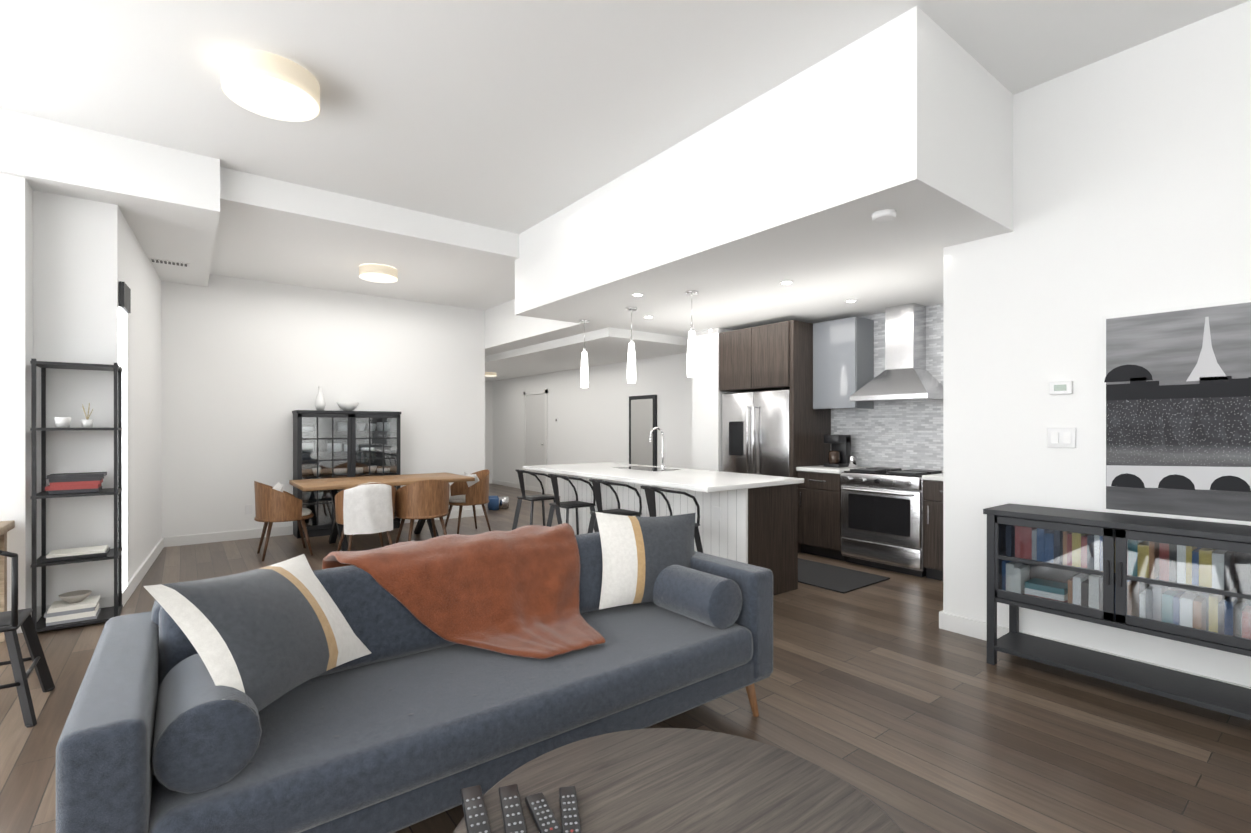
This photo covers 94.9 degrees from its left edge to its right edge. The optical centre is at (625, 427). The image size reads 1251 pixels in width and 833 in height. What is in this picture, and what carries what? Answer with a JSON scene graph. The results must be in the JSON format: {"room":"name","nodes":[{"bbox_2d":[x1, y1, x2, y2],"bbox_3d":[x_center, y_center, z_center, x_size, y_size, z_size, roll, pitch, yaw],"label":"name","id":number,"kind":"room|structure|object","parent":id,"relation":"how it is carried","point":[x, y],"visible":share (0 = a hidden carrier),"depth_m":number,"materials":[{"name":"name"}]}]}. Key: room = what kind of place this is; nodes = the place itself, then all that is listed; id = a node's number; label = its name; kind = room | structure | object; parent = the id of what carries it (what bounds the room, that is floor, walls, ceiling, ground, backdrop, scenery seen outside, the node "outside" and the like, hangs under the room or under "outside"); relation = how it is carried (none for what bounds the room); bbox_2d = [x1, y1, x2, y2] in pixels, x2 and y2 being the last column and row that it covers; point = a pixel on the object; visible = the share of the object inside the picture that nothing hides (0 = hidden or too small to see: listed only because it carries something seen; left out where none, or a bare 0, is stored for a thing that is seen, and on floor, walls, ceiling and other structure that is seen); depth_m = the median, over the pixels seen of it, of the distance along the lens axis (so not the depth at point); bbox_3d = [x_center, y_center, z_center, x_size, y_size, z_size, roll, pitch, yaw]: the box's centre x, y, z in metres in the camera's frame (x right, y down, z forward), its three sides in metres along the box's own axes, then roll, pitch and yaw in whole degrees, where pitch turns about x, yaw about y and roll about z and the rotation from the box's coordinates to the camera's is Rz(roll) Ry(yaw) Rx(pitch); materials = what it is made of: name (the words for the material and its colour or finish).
{"room":"living room","nodes":[
{"label":"living room","id":0,"kind":"room"},
{"bbox_2d":[0,173,32,633],"bbox_3d":[-5.147,-0.398,3.033,2.800,3.500,0.250,0,0,-38],"label":"wall","id":1,"kind":"structure","parent":0,"point":[16,274],"depth_m":3.77,"materials":[{"name":"white paint"}]},
{"bbox_2d":[33,190,161,605],"bbox_3d":[-4.671,-0.160,5.228,0.630,3.020,2.650,0,0,-38],"label":"wall","id":2,"kind":"structure","parent":0,"point":[88,255],"depth_m":4.17,"materials":[{"name":"white paint"}]},
{"bbox_2d":[119,281,130,590],"bbox_3d":[-3.835,0.071,4.400,0.030,2.320,0.280,0,0,-33],"label":"strip window","id":3,"kind":"structure","parent":2,"relation":"attached to","point":[124,299],"depth_m":4.37,"materials":[{"name":"white"}]},
{"bbox_2d":[161,274,484,536],"bbox_3d":[-3.878,-0.402,7.617,4.200,3.500,0.170,0,0,-38],"label":"wall","id":4,"kind":"structure","parent":0,"point":[249,366],"depth_m":7.19,"materials":[{"name":"white paint"}]},
{"bbox_2d":[245,505,251,513],"bbox_3d":[-4.572,0.994,6.970,0.070,0.110,0.011,0,0,-38],"label":"outlet","id":5,"kind":"object","parent":4,"relation":"attached to","point":[248,509],"visible":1,"depth_m":6.96,"materials":[{"name":"white plastic"}]},
{"bbox_2d":[210,167,518,309],"bbox_3d":[-2.728,-2.001,6.734,3.450,0.400,2.970,0,0,-38],"label":"ceiling","id":6,"kind":"structure","parent":0,"point":[276,231],"depth_m":5.79,"materials":[{"name":"white paint"}]},
{"bbox_2d":[359,264,397,282],"bbox_3d":[-2.800,-1.744,6.509,0.400,0.110,0.400,0,0,-38],"label":"light","id":7,"kind":"object","parent":6,"relation":"attached to","point":[378,273],"visible":1,"depth_m":6.38,"materials":[{"name":"beige glass"}]},
{"bbox_2d":[485,381,492,483],"bbox_3d":[-4.125,-0.407,13.186,2.500,3.500,0.200,0,0,-38],"label":"wall","id":8,"kind":"structure","parent":0,"point":[488,431],"depth_m":13.73,"materials":[{"name":"white paint"}]},
{"bbox_2d":[485,299,607,355],"bbox_3d":[-1.855,-1.709,10.357,2.350,0.990,7.450,0,0,-38],"label":"ceiling","id":9,"kind":"structure","parent":0,"point":[507,328],"depth_m":8.06,"materials":[{"name":"white paint"}]},
{"bbox_2d":[485,327,687,380],"bbox_3d":[-1.695,-1.159,10.355,1.800,0.110,7.250,0,0,-38],"label":"ceiling soffit","id":10,"kind":"structure","parent":0,"point":[608,345],"depth_m":8.53,"materials":[{"name":"white paint"}]},
{"bbox_2d":[485,372,496,376],"bbox_3d":[-2.765,-1.069,11.582,0.320,0.070,0.320,0,0,-38],"label":"light","id":11,"kind":"object","parent":10,"relation":"attached to","point":[490,374],"visible":0.65,"depth_m":11.46,"materials":[{"name":"beige"}]},
{"bbox_2d":[0,0,1248,233],"bbox_3d":[-0.443,-2.121,1.099,7.900,0.150,8.750,0,0,-38],"label":"ceiling","id":12,"kind":"structure","parent":0,"point":[516,116],"depth_m":3.28,"materials":[{"name":"white paint"}]},
{"bbox_2d":[0,108,219,286],"bbox_3d":[-5.575,-1.924,4.450,3.850,0.550,3.120,0,0,-38],"label":"ceiling bulkhead","id":13,"kind":"object","parent":12,"relation":"attached to","point":[166,200],"visible":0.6,"depth_m":4.13,"materials":[{"name":"white paint"}]},
{"bbox_2d":[149,258,189,266],"bbox_3d":[-4.548,-1.645,5.732,0.320,0.009,0.140,0,0,-38],"label":"air vent grille","id":14,"kind":"object","parent":13,"relation":"attached to","point":[169,262],"visible":0.98,"depth_m":5.71,"materials":[{"name":"white metal"}]},
{"bbox_2d":[221,49,319,121],"bbox_3d":[-2.057,-1.978,3.345,0.490,0.135,0.490,0,0,-38],"label":"light","id":15,"kind":"object","parent":12,"relation":"attached to","point":[270,85],"visible":1,"depth_m":3.24,"materials":[{"name":"beige glass"}]},
{"bbox_2d":[515,6,1012,336],"bbox_3d":[1.380,-1.705,5.453,3.200,0.990,4.270,0,0,-38],"label":"ceiling bulkhead","id":16,"kind":"object","parent":12,"relation":"attached to","point":[735,218],"visible":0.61,"depth_m":3.68,"materials":[{"name":"white paint"}]},
{"bbox_2d":[579,319,589,387],"bbox_3d":[-0.463,-0.831,6.490,0.119,0.760,0.119,0,0,43],"label":"pendant light","id":17,"kind":"object","parent":16,"relation":"hanging from","point":[584,380],"depth_m":6.46,"materials":[{"name":"white glass"}]},
{"bbox_2d":[626,307,636,382],"bbox_3d":[0.061,-0.830,5.808,0.119,0.760,0.119,0,0,43],"label":"pendant light","id":18,"kind":"object","parent":16,"relation":"hanging from","point":[631,362],"depth_m":5.78,"materials":[{"name":"white glass"}]},
{"bbox_2d":[632,293,643,295],"bbox_3d":[0.112,-1.205,5.217,0.109,0.007,0.109,0,0,43],"label":"recessed light","id":19,"kind":"object","parent":16,"relation":"attached to","point":[635,294],"depth_m":5.19,"materials":[{"name":"white"}]},
{"bbox_2d":[685,290,698,376],"bbox_3d":[0.591,-0.829,5.119,0.119,0.760,0.119,0,0,43],"label":"pendant light","id":20,"kind":"object","parent":16,"relation":"hanging from","point":[691,364],"depth_m":5.09,"materials":[{"name":"white glass"}]},
{"bbox_2d":[780,280,792,283],"bbox_3d":[1.338,-1.205,4.771,0.109,0.007,0.109,0,0,7],"label":"recessed light","id":21,"kind":"object","parent":16,"relation":"attached to","point":[781,282],"depth_m":4.76,"materials":[{"name":"white"}]},
{"bbox_2d":[872,209,896,222],"bbox_3d":[1.458,-1.190,3.237,0.130,0.034,0.130,0,0,-38],"label":"smoke detector","id":22,"kind":"object","parent":16,"relation":"attached to","point":[884,216],"visible":1,"depth_m":3.21,"materials":[{"name":"white plastic"}]},
{"bbox_2d":[0,484,1250,832],"bbox_3d":[-1.991,1.411,4.673,9.800,0.120,16.300,0,0,-38],"label":"floor","id":23,"kind":"structure","parent":0,"point":[898,706],"depth_m":2.64,"materials":[{"name":"brown wood"}]},
{"bbox_2d":[0,520,14,641],"bbox_3d":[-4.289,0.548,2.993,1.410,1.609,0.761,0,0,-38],"label":"desk","id":24,"kind":"object","parent":23,"relation":"on","point":[6,527],"visible":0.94,"depth_m":3.62,"materials":[{"name":"brown wood"}]},
{"bbox_2d":[0,550,54,727],"bbox_3d":[-3.005,0.940,2.644,0.481,0.837,0.481,0,0,-38],"label":"desk chair","id":25,"kind":"object","parent":23,"relation":"on","point":[13,620],"visible":1,"depth_m":2.61,"materials":[{"name":"black"}]},
{"bbox_2d":[30,358,122,631],"bbox_3d":[-3.797,0.452,3.994,0.428,1.800,0.353,0,0,-38],"label":"bookcase","id":26,"kind":"object","parent":23,"relation":"on","point":[75,608],"visible":1,"depth_m":3.93,"materials":[{"name":"black metal"}]},
{"bbox_2d":[254,481,313,560],"bbox_3d":[-3.623,0.951,6.105,0.550,0.803,0.577,0,0,-38],"label":"dining chair","id":27,"kind":"object","parent":23,"relation":"on","point":[276,503],"visible":1,"depth_m":5.87,"materials":[{"name":"brown wood"}]},
{"bbox_2d":[292,386,400,538],"bbox_3d":[-3.600,0.413,7.461,1.230,1.870,0.387,0,0,-38],"label":"china cabinet","id":28,"kind":"object","parent":23,"relation":"on","point":[347,441],"visible":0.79,"depth_m":7.34,"materials":[{"name":"grey paint"}]},
{"bbox_2d":[335,482,395,550],"bbox_3d":[-2.673,0.951,5.920,0.577,0.803,0.581,0,0,-38],"label":"dining chair","id":29,"kind":"object","parent":23,"relation":"on","point":[367,508],"visible":0.96,"depth_m":5.68,"materials":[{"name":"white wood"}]},
{"bbox_2d":[289,472,474,550],"bbox_3d":[-2.819,0.985,6.717,1.820,0.772,0.950,0,0,-38],"label":"dining table","id":30,"kind":"object","parent":23,"relation":"on","point":[332,485],"visible":0.54,"depth_m":6.54,"materials":[{"name":"brown wood"}]},
{"bbox_2d":[56,512,772,832],"bbox_3d":[-0.581,0.890,2.379,2.420,0.931,1.103,0,0,-38],"label":"sofa","id":31,"kind":"object","parent":23,"relation":"on","point":[393,688],"visible":1,"depth_m":1.90,"materials":[{"name":"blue fabric"}]},
{"bbox_2d":[143,554,370,712],"bbox_3d":[-1.119,0.631,1.836,0.639,0.410,0.690,0,0,-38],"label":"pillow","id":32,"kind":"object","parent":31,"relation":"on","point":[253,637],"depth_m":1.72,"materials":[{"name":"grey fabric"}]},
{"bbox_2d":[322,523,604,658],"bbox_3d":[-0.640,0.711,2.472,1.064,0.472,0.891,0,0,-38],"label":"blanket","id":33,"kind":"object","parent":31,"relation":"on","point":[524,592],"depth_m":2.35,"materials":[{"name":"brown fabric"}]},
{"bbox_2d":[595,512,695,609],"bbox_3d":[0.124,0.662,2.906,0.602,0.477,0.308,0,0,-38],"label":"pillow","id":34,"kind":"object","parent":31,"relation":"on","point":[636,557],"depth_m":2.83,"materials":[{"name":"grey fabric"}]},
{"bbox_2d":[395,480,449,542],"bbox_3d":[-2.223,0.951,6.286,0.577,0.803,0.550,0,0,-38],"label":"dining chair","id":35,"kind":"object","parent":23,"relation":"on","point":[426,499],"visible":0.96,"depth_m":6.06,"materials":[{"name":"brown wood"}]},
{"bbox_2d":[445,469,490,533],"bbox_3d":[-2.022,0.950,7.337,0.550,0.803,0.577,0,0,-38],"label":"dining chair","id":36,"kind":"object","parent":23,"relation":"on","point":[473,493],"visible":0.88,"depth_m":7.24,"materials":[{"name":"brown wood"}]},
{"bbox_2d":[488,497,501,509],"bbox_3d":[-2.159,1.252,9.402,0.167,0.190,0.167,0,0,40],"label":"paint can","id":37,"kind":"object","parent":23,"relation":"on","point":[497,502],"depth_m":9.34,"materials":[{"name":"blue metal"}]},
{"bbox_2d":[496,496,508,508],"bbox_3d":[-2.031,1.251,9.563,0.167,0.190,0.167,0,0,40],"label":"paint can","id":38,"kind":"object","parent":23,"relation":"on","point":[505,499],"depth_m":9.49,"materials":[{"name":"silver metal"}]},
{"bbox_2d":[512,469,561,529],"bbox_3d":[-0.926,0.894,6.060,0.482,0.919,0.482,0,0,-38],"label":"bar stool","id":39,"kind":"object","parent":23,"relation":"on","point":[542,497],"visible":0.56,"depth_m":6.02,"materials":[{"name":"black metal"}]},
{"bbox_2d":[546,474,598,534],"bbox_3d":[-0.512,0.895,5.521,0.482,0.919,0.482,0,0,-38],"label":"bar stool","id":40,"kind":"object","parent":23,"relation":"on","point":[568,505],"visible":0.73,"depth_m":5.46,"materials":[{"name":"black metal"}]},
{"bbox_2d":[588,479,641,532],"bbox_3d":[-0.085,0.895,4.966,0.482,0.919,0.482,0,0,-38],"label":"bar stool","id":41,"kind":"object","parent":23,"relation":"on","point":[597,491],"visible":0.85,"depth_m":4.89,"materials":[{"name":"black metal"}]},
{"bbox_2d":[641,485,702,552],"bbox_3d":[0.342,0.896,4.411,0.482,0.919,0.482,0,0,-38],"label":"bar stool","id":42,"kind":"object","parent":23,"relation":"on","point":[650,491],"visible":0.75,"depth_m":4.32,"materials":[{"name":"black metal"}]},
{"bbox_2d":[453,728,904,832],"bbox_3d":[0.124,1.135,1.266,1.060,0.446,1.060,0,0,-38],"label":"coffee table","id":43,"kind":"object","parent":23,"relation":"on","point":[665,780],"visible":1,"depth_m":1.46,"materials":[{"name":"brown wood"}]},
{"bbox_2d":[560,475,799,595],"bbox_3d":[0.358,0.907,5.697,0.697,0.885,2.740,0,0,-38],"label":"kitchen island","id":44,"kind":"object","parent":23,"relation":"on","point":[751,519],"depth_m":4.68,"materials":[{"name":"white wood"}]},
{"bbox_2d":[523,463,802,494],"bbox_3d":[0.184,0.445,5.576,1.150,0.040,2.820,0,0,-38],"label":"island countertop","id":45,"kind":"structure","parent":44,"relation":"on","point":[683,479],"depth_m":4.99,"materials":[{"name":"white stone"}]},
{"bbox_2d":[692,328,738,470],"bbox_3d":[1.277,0.058,7.369,0.730,2.580,0.450,0,0,-38],"label":"pier","id":46,"kind":"object","parent":23,"relation":"on","point":[706,422],"visible":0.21,"depth_m":7.11,"materials":[{"name":"white paint"}]},
{"bbox_2d":[721,389,789,476],"bbox_3d":[1.675,0.467,6.742,0.835,1.765,1.000,0,0,-38],"label":"fridge","id":47,"kind":"object","parent":23,"relation":"on","point":[755,432],"visible":0.35,"depth_m":6.51,"materials":[{"name":"grey metal"}]},
{"bbox_2d":[795,472,845,560],"bbox_3d":[2.250,0.907,6.160,0.633,0.885,0.515,0,0,-38],"label":"base cabinet","id":48,"kind":"object","parent":23,"relation":"on","point":[819,496],"depth_m":5.95,"materials":[{"name":"brown wood"}]},
{"bbox_2d":[795,464,858,475],"bbox_3d":[2.244,0.445,6.155,0.653,0.040,0.515,0,0,-38],"label":"countertop","id":49,"kind":"structure","parent":48,"relation":"on","point":[836,468],"depth_m":6.05,"materials":[{"name":"white stone"}]},
{"bbox_2d":[798,558,889,593],"bbox_3d":[1.518,1.344,5.606,0.740,0.012,1.800,0,0,-38],"label":"kitchen mat","id":50,"kind":"object","parent":23,"relation":"on","point":[831,577],"visible":0.43,"depth_m":5.12,"materials":[{"name":"grey"}]},
{"bbox_2d":[841,467,942,576],"bbox_3d":[2.625,0.882,5.612,0.707,0.935,0.790,0,0,-38],"label":"range","id":51,"kind":"object","parent":23,"relation":"on","point":[881,517],"visible":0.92,"depth_m":5.40,"materials":[{"name":"silver metal"}]},
{"bbox_2d":[922,476,942,580],"bbox_3d":[3.057,0.908,5.110,0.633,0.885,0.514,0,0,-38],"label":"base cabinet","id":52,"kind":"object","parent":23,"relation":"on","point":[932,489],"depth_m":5.05,"materials":[{"name":"brown wood"}]},
{"bbox_2d":[923,473,942,479],"bbox_3d":[3.522,0.446,4.495,0.653,0.040,2.055,0,0,-38],"label":"countertop","id":53,"kind":"structure","parent":52,"relation":"on","point":[933,476],"depth_m":5.06,"materials":[{"name":"white stone"}]},
{"bbox_2d":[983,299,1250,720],"bbox_3d":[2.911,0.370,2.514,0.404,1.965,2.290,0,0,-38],"label":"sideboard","id":54,"kind":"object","parent":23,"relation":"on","point":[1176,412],"visible":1,"depth_m":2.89,"materials":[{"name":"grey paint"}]},
{"bbox_2d":[1002,525,1250,638],"bbox_3d":[2.877,0.741,2.477,0.160,0.450,2.163,0,0,-38],"label":"books","id":55,"kind":"object","parent":54,"relation":"on","point":[1025,535],"depth_m":2.79,"materials":[{"name":"multicoloured paper"}]},
{"bbox_2d":[492,353,942,490],"bbox_3d":[0.617,-0.403,8.949,0.150,3.500,12.700,0,0,-38],"label":"wall","id":56,"kind":"structure","parent":0,"point":[591,425],"depth_m":10.33,"materials":[{"name":"white paint"}]},
{"bbox_2d":[524,389,547,493],"bbox_3d":[-1.901,0.284,12.059,0.049,2.120,1.000,0,0,-38],"label":"door","id":57,"kind":"structure","parent":56,"relation":"attached to","point":[535,427],"depth_m":12.03,"materials":[{"name":"white wood"}]},
{"bbox_2d":[629,395,656,465],"bbox_3d":[0.274,0.292,9.235,0.043,1.610,0.670,0,0,-38],"label":"mirror","id":58,"kind":"object","parent":56,"relation":"attached to","point":[642,422],"visible":0.64,"depth_m":9.20,"materials":[{"name":"grey paint"}]},
{"bbox_2d":[37,479,1250,688],"bbox_3d":[-0.964,1.295,5.388,6.700,0.110,15.980,0,0,-38],"label":"baseboard","id":59,"kind":"structure","parent":56,"relation":"attached to","point":[963,625],"depth_m":5.13,"materials":[{"name":"white"}]},
{"bbox_2d":[719,327,750,391],"bbox_3d":[1.569,-0.796,6.981,0.716,0.710,0.509,0,0,-38],"label":"upper cabinet","id":60,"kind":"object","parent":56,"relation":"attached to","point":[735,345],"depth_m":6.76,"materials":[{"name":"brown wood"}]},
{"bbox_2d":[751,320,810,391],"bbox_3d":[1.879,-0.796,6.577,0.716,0.710,0.510,0,0,-38],"label":"upper cabinet","id":61,"kind":"object","parent":56,"relation":"attached to","point":[780,351],"depth_m":6.27,"materials":[{"name":"brown wood"}]},
{"bbox_2d":[811,316,873,411],"bbox_3d":[2.362,-0.676,6.245,0.356,0.950,0.515,0,0,-38],"label":"upper cabinet","id":62,"kind":"object","parent":56,"relation":"attached to","point":[821,370],"depth_m":6.10,"materials":[{"name":"grey plastic"}]},
{"bbox_2d":[831,303,942,470],"bbox_3d":[3.381,-0.392,5.221,0.011,1.635,3.380,0,0,-38],"label":"tile backsplash","id":63,"kind":"structure","parent":56,"relation":"attached to","point":[903,434],"depth_m":5.92,"materials":[{"name":"grey tile"}]},
{"bbox_2d":[850,303,942,401],"bbox_3d":[2.710,-0.739,5.676,0.498,0.938,0.770,0,0,-38],"label":"hood chimney","id":64,"kind":"object","parent":56,"relation":"attached to","point":[905,375],"visible":0.93,"depth_m":5.63,"materials":[{"name":"silver metal"}]},
{"bbox_2d":[943,232,1012,627],"bbox_3d":[2.323,0.062,3.745,0.150,2.580,0.410,0,0,-38],"label":"wall","id":65,"kind":"structure","parent":0,"point":[977,377],"depth_m":3.71,"materials":[{"name":"white paint"}]},
{"bbox_2d":[1013,0,1250,686],"bbox_3d":[3.844,-0.396,1.767,0.150,3.500,4.580,0,0,-38],"label":"wall","id":66,"kind":"structure","parent":0,"point":[1132,180],"depth_m":3.16,"materials":[{"name":"white paint"}]},
{"bbox_2d":[1049,381,1072,394],"bbox_3d":[2.528,-0.230,3.335,0.023,0.075,0.110,0,0,-38],"label":"thermostat","id":67,"kind":"object","parent":66,"relation":"attached to","point":[1060,387],"depth_m":3.32,"materials":[{"name":"white plastic"}]},
{"bbox_2d":[1047,428,1075,447],"bbox_3d":[2.532,0.060,3.335,0.016,0.115,0.135,0,0,-38],"label":"light switch","id":68,"kind":"object","parent":66,"relation":"attached to","point":[1061,437],"depth_m":3.33,"materials":[{"name":"white plastic"}]},
{"bbox_2d":[1102,299,1250,524],"bbox_3d":[3.088,-0.074,2.588,0.033,1.077,1.477,0,0,-38],"label":"photo","id":69,"kind":"object","parent":66,"relation":"attached to","point":[1176,382],"depth_m":2.92,"materials":[{"name":"white paper"}]}
]}

